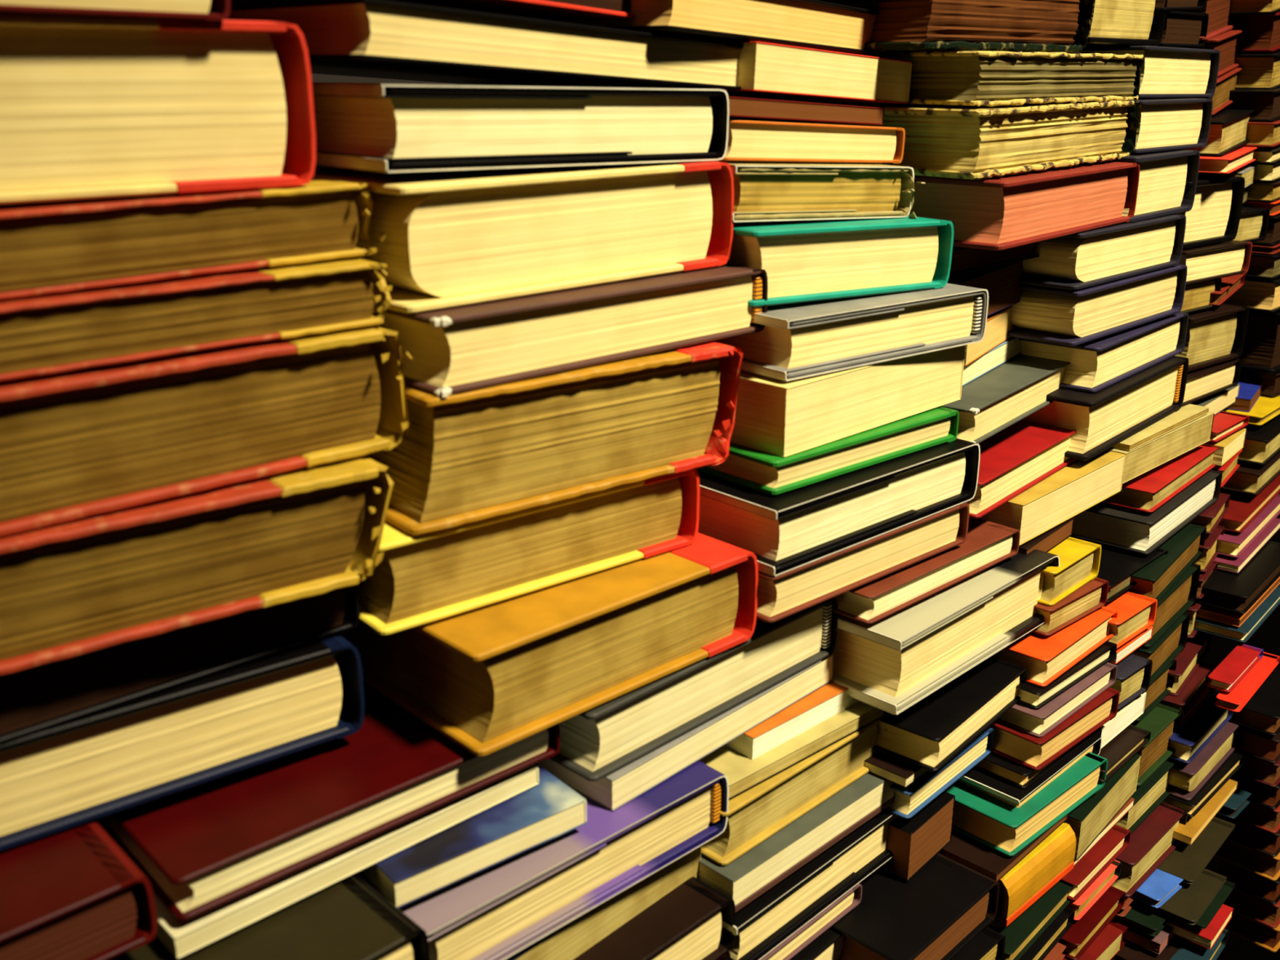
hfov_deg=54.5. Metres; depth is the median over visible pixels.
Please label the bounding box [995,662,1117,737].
book
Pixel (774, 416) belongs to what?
paperback book
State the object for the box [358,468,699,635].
book
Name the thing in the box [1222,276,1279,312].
book
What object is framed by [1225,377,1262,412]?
paperback book
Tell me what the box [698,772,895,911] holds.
paperback book
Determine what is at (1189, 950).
book
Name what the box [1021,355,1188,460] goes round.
book
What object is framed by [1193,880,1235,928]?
book
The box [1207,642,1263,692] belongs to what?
book
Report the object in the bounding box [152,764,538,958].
paperback book
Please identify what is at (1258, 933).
book
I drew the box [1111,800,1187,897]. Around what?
book
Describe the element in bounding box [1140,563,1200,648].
book
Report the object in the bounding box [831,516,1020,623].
book
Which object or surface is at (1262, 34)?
book
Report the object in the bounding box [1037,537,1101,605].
book
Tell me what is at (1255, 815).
book
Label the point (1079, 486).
paperback book
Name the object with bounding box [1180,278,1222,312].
book
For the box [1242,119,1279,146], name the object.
book
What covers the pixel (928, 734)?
book
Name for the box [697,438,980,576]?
book
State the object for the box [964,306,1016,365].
paperback book
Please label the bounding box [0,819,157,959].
book
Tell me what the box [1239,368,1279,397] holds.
book
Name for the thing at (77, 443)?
volume
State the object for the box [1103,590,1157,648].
book
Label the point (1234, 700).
book
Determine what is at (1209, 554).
book
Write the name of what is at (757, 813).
book
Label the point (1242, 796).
book
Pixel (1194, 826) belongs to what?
paperback book
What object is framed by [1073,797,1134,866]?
paperback book
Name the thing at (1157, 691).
book
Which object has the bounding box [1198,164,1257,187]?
paperback book
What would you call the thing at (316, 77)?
wall
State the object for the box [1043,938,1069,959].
book
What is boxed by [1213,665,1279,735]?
book
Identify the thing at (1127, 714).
paperback book
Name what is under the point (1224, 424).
book
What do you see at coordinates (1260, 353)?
book
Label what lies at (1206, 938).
paperback book
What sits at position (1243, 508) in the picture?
book
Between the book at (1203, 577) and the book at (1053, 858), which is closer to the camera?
the book at (1053, 858)
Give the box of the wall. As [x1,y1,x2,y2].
[311,73,457,84]
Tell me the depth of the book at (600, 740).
0.50 m
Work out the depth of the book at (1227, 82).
0.81 m
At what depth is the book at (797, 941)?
0.55 m
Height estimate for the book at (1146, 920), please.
0.005 m
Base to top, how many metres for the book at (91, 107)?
0.049 m
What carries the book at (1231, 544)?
on the paperback book at (1231, 564)
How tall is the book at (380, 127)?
0.027 m
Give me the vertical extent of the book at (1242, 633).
0.007 m
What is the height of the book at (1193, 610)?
0.020 m
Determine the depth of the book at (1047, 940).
0.64 m
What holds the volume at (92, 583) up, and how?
on the book at (33, 700)
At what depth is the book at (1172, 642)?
0.74 m
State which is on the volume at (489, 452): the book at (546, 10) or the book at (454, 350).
the book at (454, 350)
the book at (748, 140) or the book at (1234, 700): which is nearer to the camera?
the book at (748, 140)
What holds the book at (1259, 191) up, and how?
on the book at (1274, 206)
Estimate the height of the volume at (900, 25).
0.040 m
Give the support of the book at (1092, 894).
on the book at (1083, 931)
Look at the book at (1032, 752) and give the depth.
0.63 m
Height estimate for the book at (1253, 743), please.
0.017 m
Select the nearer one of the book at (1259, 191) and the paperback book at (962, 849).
the paperback book at (962, 849)
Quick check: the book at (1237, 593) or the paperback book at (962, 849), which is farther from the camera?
the book at (1237, 593)
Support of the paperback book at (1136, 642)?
on the book at (1134, 671)
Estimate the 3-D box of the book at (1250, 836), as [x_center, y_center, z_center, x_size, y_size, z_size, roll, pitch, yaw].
[0.448,0.239,0.894,0.075,0.018,0.045,-17,25,-42]
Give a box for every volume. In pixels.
[0,177,385,299]
[0,257,392,381]
[0,325,412,537]
[0,455,393,675]
[364,341,743,535]
[712,160,925,222]
[728,100,1139,179]
[817,0,1093,53]
[880,50,1145,106]
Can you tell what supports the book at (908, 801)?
on the paperback book at (913, 842)
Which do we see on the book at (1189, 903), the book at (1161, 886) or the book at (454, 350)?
the book at (1161, 886)
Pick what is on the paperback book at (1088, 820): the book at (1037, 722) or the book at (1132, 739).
the book at (1132, 739)
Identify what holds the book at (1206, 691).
on the book at (1207, 721)
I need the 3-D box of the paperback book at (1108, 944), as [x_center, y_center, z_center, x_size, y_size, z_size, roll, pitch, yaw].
[0.183,0.236,0.703,0.056,0.013,0.158,-18,26,-41]
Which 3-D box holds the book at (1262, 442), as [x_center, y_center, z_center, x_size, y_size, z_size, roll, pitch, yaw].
[0.435,-0.036,0.887,0.048,0.018,0.108,15,23,37]
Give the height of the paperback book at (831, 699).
0.018 m
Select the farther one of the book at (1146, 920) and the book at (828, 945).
the book at (1146, 920)
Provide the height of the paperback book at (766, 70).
0.027 m
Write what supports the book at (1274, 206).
on the book at (1273, 235)
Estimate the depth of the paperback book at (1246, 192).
0.85 m
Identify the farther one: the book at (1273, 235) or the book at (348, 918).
the book at (1273, 235)
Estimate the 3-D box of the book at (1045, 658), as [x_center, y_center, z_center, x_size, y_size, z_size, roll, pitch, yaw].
[0.174,0.070,0.696,0.154,0.015,0.084,17,25,41]
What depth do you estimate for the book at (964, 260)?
0.63 m
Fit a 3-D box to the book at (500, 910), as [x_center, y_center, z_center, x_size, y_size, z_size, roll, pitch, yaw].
[-0.074,0.126,0.513,0.145,0.028,0.167,-16,25,-40]
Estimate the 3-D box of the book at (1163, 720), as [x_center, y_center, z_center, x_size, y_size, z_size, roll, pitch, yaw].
[0.245,0.139,0.791,0.174,0.028,0.060,17,25,41]
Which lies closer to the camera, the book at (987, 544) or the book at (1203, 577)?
the book at (987, 544)
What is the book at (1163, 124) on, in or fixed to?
on the book at (1162, 191)
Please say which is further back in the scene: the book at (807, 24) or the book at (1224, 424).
the book at (1224, 424)
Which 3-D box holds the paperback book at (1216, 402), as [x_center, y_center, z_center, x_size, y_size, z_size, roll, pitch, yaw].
[0.321,-0.066,0.876,0.162,0.013,0.098,16,24,38]
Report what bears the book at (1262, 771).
on the book at (1268, 797)
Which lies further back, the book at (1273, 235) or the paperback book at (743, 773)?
the book at (1273, 235)
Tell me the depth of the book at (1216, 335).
0.80 m
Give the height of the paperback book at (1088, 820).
0.025 m
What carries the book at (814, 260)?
on the book at (800, 340)
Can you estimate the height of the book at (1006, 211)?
0.032 m
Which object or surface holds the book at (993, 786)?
on the book at (1006, 828)
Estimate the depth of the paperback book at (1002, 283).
0.65 m
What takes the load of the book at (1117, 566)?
on the book at (1156, 578)
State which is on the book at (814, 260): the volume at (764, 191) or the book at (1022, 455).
the volume at (764, 191)
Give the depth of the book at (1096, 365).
0.70 m
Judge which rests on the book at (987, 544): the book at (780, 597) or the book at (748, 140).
the book at (780, 597)
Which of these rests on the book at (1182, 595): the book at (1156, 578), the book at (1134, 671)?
the book at (1156, 578)
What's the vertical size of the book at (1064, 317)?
0.029 m
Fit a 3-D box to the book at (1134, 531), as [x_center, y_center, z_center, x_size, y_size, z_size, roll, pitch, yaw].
[0.277,0.003,0.805,0.150,0.020,0.128,15,24,38]
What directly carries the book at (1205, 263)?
on the book at (1197, 296)
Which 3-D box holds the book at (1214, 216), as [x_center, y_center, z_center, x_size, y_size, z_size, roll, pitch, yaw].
[0.324,-0.178,0.809,0.078,0.040,0.101,-15,24,-40]
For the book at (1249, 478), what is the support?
on the book at (1243, 508)
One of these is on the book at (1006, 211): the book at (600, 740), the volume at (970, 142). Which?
the volume at (970, 142)
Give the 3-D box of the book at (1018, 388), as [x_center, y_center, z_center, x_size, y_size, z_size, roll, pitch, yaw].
[0.148,-0.063,0.715,0.171,0.020,0.171,14,24,36]
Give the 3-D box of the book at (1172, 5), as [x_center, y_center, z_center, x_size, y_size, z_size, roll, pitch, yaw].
[0.303,-0.293,0.744,0.050,0.025,0.061,17,25,41]
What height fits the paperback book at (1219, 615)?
0.006 m
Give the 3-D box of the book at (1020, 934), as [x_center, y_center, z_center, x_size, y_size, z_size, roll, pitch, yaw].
[0.146,0.207,0.677,0.158,0.010,0.079,16,24,39]
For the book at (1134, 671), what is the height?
0.020 m
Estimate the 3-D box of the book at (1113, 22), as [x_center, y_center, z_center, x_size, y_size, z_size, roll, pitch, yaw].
[0.214,-0.279,0.735,0.158,0.043,0.093,17,25,41]
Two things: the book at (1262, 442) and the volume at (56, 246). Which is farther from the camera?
the book at (1262, 442)
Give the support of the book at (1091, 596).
on the book at (1045, 658)
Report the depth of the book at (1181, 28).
0.74 m
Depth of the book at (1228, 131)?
0.78 m
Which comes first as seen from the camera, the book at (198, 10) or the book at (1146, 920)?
the book at (198, 10)
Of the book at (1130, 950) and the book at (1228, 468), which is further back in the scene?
the book at (1228, 468)
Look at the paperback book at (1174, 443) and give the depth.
0.74 m
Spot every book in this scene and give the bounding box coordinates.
[0,0,230,20]
[0,14,315,204]
[0,583,359,743]
[0,633,364,851]
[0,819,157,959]
[94,681,559,919]
[108,873,429,959]
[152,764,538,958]
[226,0,743,90]
[230,0,635,21]
[311,82,728,173]
[312,160,733,313]
[337,532,758,755]
[355,760,728,959]
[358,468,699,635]
[360,763,586,908]
[373,263,768,398]
[505,845,701,959]
[536,653,834,810]
[549,597,837,781]
[557,0,895,57]
[573,876,735,959]
[696,406,959,495]
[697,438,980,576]
[698,701,884,799]
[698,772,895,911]
[701,715,887,865]
[713,283,988,381]
[716,951,730,959]
[720,120,905,163]
[721,809,898,959]
[723,41,911,103]
[724,680,859,759]
[726,215,953,306]
[728,96,884,124]
[729,345,965,457]
[755,502,969,622]
[760,883,862,959]
[789,927,843,959]
[830,853,999,959]
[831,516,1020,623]
[831,549,1059,715]
[864,750,928,787]
[873,656,1026,771]
[879,791,955,880]
[884,726,995,818]
[908,160,1139,250]
[938,814,1067,881]
[940,353,1070,443]
[944,751,1107,856]
[946,260,1028,315]
[949,242,1039,275]
[951,926,1005,959]
[956,735,1102,808]
[961,337,1022,386]
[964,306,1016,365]
[964,419,1075,518]
[973,726,1101,788]
[978,449,1125,546]
[987,880,1073,959]
[989,687,1119,770]
[990,822,1075,928]
[991,606,1118,686]
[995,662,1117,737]
[1007,264,1186,346]
[1016,640,1116,708]
[1017,517,1073,554]
[1018,213,1186,290]
[1018,311,1188,392]
[1018,906,1075,959]
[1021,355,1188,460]
[1031,577,1108,635]
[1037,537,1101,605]
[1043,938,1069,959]
[1060,824,1131,900]
[1061,885,1125,959]
[1062,924,1123,959]
[1063,753,1141,860]
[1066,859,1121,919]
[1069,45,1220,98]
[1069,469,1222,555]
[1071,537,1168,602]
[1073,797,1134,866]
[1086,0,1167,46]
[1096,692,1146,748]
[1097,724,1151,782]
[1101,444,1217,512]
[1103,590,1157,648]
[1105,149,1199,222]
[1106,411,1214,484]
[1108,626,1153,663]
[1108,653,1152,709]
[1108,919,1128,950]
[1111,404,1208,450]
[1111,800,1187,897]
[1111,955,1123,959]
[1112,902,1171,936]
[1115,757,1179,835]
[1115,896,1136,916]
[1115,934,1186,959]
[1123,924,1174,954]
[1127,523,1206,601]
[1130,702,1183,786]
[1131,612,1190,687]
[1131,868,1186,907]
[1132,97,1213,153]
[1133,868,1226,925]
[1134,659,1177,721]
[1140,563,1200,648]
[1154,0,1205,11]
[1155,10,1208,47]
[1157,817,1235,884]
[1160,661,1214,716]
[1164,750,1245,817]
[1165,631,1212,695]
[1165,904,1233,949]
[1168,693,1232,763]
[1168,721,1241,800]
[1169,928,1228,959]
[1172,779,1237,844]
[1174,0,1238,40]
[1174,173,1244,248]
[1174,302,1248,372]
[1178,240,1252,284]
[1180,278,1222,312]
[1182,27,1247,77]
[1182,359,1241,406]
[1182,680,1215,724]
[1185,109,1254,156]
[1185,601,1202,638]
[1188,493,1230,533]
[1189,383,1239,414]
[1193,525,1224,572]
[1193,584,1279,642]
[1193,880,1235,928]
[1195,66,1242,115]
[1195,540,1279,613]
[1195,560,1217,598]
[1195,577,1279,626]
[1198,146,1261,173]
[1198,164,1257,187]
[1201,427,1246,466]
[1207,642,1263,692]
[1208,273,1244,305]
[1209,411,1248,441]
[1211,447,1244,487]
[1213,518,1279,573]
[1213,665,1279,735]
[1214,838,1279,880]
[1215,494,1279,557]
[1215,652,1279,711]
[1215,857,1279,904]
[1216,813,1279,857]
[1217,474,1279,532]
[1217,783,1255,817]
[1220,451,1279,495]
[1221,395,1279,425]
[1222,87,1279,121]
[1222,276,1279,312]
[1222,888,1279,928]
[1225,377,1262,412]
[1225,910,1279,951]
[1228,0,1279,13]
[1229,773,1279,809]
[1230,773,1237,779]
[1232,10,1279,52]
[1233,206,1270,242]
[1234,801,1279,833]
[1235,48,1279,89]
[1235,725,1279,763]
[1235,754,1279,786]
[1236,310,1279,373]
[1237,413,1279,465]
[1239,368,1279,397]
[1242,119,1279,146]
[1242,190,1248,204]
[1242,199,1279,215]
[1244,179,1279,201]
[1244,252,1279,279]
[1247,160,1279,182]
[1251,243,1279,254]
[1252,144,1279,163]
[1252,213,1279,245]
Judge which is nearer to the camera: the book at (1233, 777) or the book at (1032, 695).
the book at (1032, 695)
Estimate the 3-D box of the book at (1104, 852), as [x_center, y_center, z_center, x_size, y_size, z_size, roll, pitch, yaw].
[0.193,0.190,0.721,0.158,0.010,0.068,17,25,40]
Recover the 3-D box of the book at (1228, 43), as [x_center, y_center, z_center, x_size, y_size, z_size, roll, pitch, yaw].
[0.339,-0.302,0.873,0.150,0.037,0.176,12,22,31]
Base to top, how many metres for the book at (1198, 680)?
0.009 m
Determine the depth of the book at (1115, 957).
0.71 m
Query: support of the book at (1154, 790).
on the book at (1152, 842)
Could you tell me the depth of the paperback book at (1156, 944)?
0.71 m
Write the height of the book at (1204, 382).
0.018 m
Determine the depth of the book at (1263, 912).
0.91 m
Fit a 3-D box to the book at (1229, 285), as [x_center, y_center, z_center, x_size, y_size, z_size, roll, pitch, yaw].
[0.331,-0.140,0.864,0.150,0.008,0.091,12,22,32]
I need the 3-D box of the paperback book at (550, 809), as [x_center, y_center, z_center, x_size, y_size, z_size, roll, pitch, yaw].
[-0.101,0.109,0.491,0.078,0.011,0.162,-14,23,-37]
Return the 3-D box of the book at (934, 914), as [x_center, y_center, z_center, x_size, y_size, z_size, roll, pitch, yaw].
[0.086,0.193,0.620,0.158,0.022,0.084,17,25,41]
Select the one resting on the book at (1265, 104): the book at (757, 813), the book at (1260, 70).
the book at (1260, 70)
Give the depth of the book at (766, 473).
0.53 m
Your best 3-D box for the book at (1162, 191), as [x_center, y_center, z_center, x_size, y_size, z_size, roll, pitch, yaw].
[0.241,-0.188,0.769,0.170,0.035,0.089,17,25,41]
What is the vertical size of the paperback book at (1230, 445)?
0.014 m
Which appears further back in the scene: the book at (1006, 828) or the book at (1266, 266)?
the book at (1266, 266)
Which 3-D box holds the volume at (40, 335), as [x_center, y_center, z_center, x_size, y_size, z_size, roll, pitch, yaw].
[-0.201,-0.062,0.408,0.178,0.020,0.170,-16,24,-39]
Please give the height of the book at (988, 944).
0.016 m
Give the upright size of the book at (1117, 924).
0.012 m
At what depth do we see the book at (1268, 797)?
0.83 m
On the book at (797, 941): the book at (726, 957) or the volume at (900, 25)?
the book at (726, 957)
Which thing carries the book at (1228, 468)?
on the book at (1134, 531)
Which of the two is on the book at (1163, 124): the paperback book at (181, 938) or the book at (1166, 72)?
the book at (1166, 72)
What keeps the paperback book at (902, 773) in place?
on the book at (908, 801)
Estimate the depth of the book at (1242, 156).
0.76 m
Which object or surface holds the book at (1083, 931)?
on the paperback book at (1108, 944)
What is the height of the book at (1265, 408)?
0.006 m
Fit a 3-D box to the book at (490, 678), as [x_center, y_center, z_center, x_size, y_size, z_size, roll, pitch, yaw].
[-0.059,0.043,0.519,0.140,0.039,0.163,-17,25,-40]
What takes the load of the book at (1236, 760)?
on the paperback book at (1194, 826)
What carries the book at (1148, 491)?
on the book at (1134, 531)
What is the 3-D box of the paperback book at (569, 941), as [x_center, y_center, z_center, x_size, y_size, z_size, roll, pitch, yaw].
[-0.079,0.152,0.528,0.170,0.023,0.122,16,25,40]
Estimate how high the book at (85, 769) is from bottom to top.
0.034 m
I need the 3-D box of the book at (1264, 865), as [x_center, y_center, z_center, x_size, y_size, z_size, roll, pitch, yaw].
[0.456,0.260,0.908,0.074,0.019,0.045,-17,25,-42]
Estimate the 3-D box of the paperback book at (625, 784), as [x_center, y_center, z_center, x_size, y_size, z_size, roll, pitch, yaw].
[-0.019,0.085,0.570,0.158,0.014,0.144,17,25,41]
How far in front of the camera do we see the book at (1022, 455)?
0.65 m
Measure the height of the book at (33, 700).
0.021 m
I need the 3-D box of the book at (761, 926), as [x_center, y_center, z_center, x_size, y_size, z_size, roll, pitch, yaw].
[0.028,0.161,0.605,0.159,0.025,0.130,17,25,41]
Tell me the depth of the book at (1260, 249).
0.86 m
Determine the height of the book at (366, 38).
0.030 m
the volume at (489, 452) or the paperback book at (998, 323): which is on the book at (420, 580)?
the volume at (489, 452)
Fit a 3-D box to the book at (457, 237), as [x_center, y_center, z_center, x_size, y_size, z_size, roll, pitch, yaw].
[-0.079,-0.111,0.512,0.157,0.042,0.175,-17,25,-41]
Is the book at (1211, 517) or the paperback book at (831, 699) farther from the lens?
the book at (1211, 517)
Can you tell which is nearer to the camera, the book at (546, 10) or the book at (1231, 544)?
the book at (546, 10)
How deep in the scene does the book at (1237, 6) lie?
0.82 m
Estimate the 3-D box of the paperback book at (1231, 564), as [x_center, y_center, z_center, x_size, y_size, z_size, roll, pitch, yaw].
[0.400,0.039,0.853,0.048,0.005,0.111,15,23,37]
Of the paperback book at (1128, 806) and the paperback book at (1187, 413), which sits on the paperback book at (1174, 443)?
the paperback book at (1187, 413)
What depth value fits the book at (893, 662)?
0.57 m
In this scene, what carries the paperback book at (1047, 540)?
on the book at (1079, 559)
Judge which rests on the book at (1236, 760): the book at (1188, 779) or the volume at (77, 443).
the book at (1188, 779)
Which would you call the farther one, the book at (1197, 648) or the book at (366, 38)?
the book at (1197, 648)
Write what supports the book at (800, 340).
on the paperback book at (774, 416)
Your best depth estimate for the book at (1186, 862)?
0.75 m
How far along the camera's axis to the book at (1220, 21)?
0.80 m
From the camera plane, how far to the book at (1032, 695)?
0.64 m
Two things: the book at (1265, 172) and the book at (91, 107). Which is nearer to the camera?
the book at (91, 107)
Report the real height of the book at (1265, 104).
0.020 m
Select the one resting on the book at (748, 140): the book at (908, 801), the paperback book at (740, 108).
the paperback book at (740, 108)
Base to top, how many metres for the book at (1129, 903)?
0.006 m
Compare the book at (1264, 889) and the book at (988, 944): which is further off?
the book at (1264, 889)
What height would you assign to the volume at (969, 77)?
0.025 m
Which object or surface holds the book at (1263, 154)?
on the book at (1265, 172)
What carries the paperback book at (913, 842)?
on the book at (934, 914)
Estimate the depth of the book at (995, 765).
0.62 m
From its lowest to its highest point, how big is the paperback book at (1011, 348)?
0.012 m
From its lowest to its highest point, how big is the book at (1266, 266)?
0.016 m
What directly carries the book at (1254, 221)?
on the book at (1205, 263)
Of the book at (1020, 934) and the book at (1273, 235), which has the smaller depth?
the book at (1020, 934)
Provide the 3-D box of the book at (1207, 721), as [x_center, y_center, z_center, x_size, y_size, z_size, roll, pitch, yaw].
[0.335,0.150,0.789,0.055,0.013,0.076,16,25,40]
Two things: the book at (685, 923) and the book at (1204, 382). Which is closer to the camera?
the book at (685, 923)
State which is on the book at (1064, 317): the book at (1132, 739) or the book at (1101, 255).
the book at (1101, 255)
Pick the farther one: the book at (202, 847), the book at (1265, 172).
the book at (1265, 172)
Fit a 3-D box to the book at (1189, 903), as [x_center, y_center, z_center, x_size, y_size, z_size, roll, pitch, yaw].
[0.315,0.239,0.730,0.038,0.004,0.055,16,24,39]

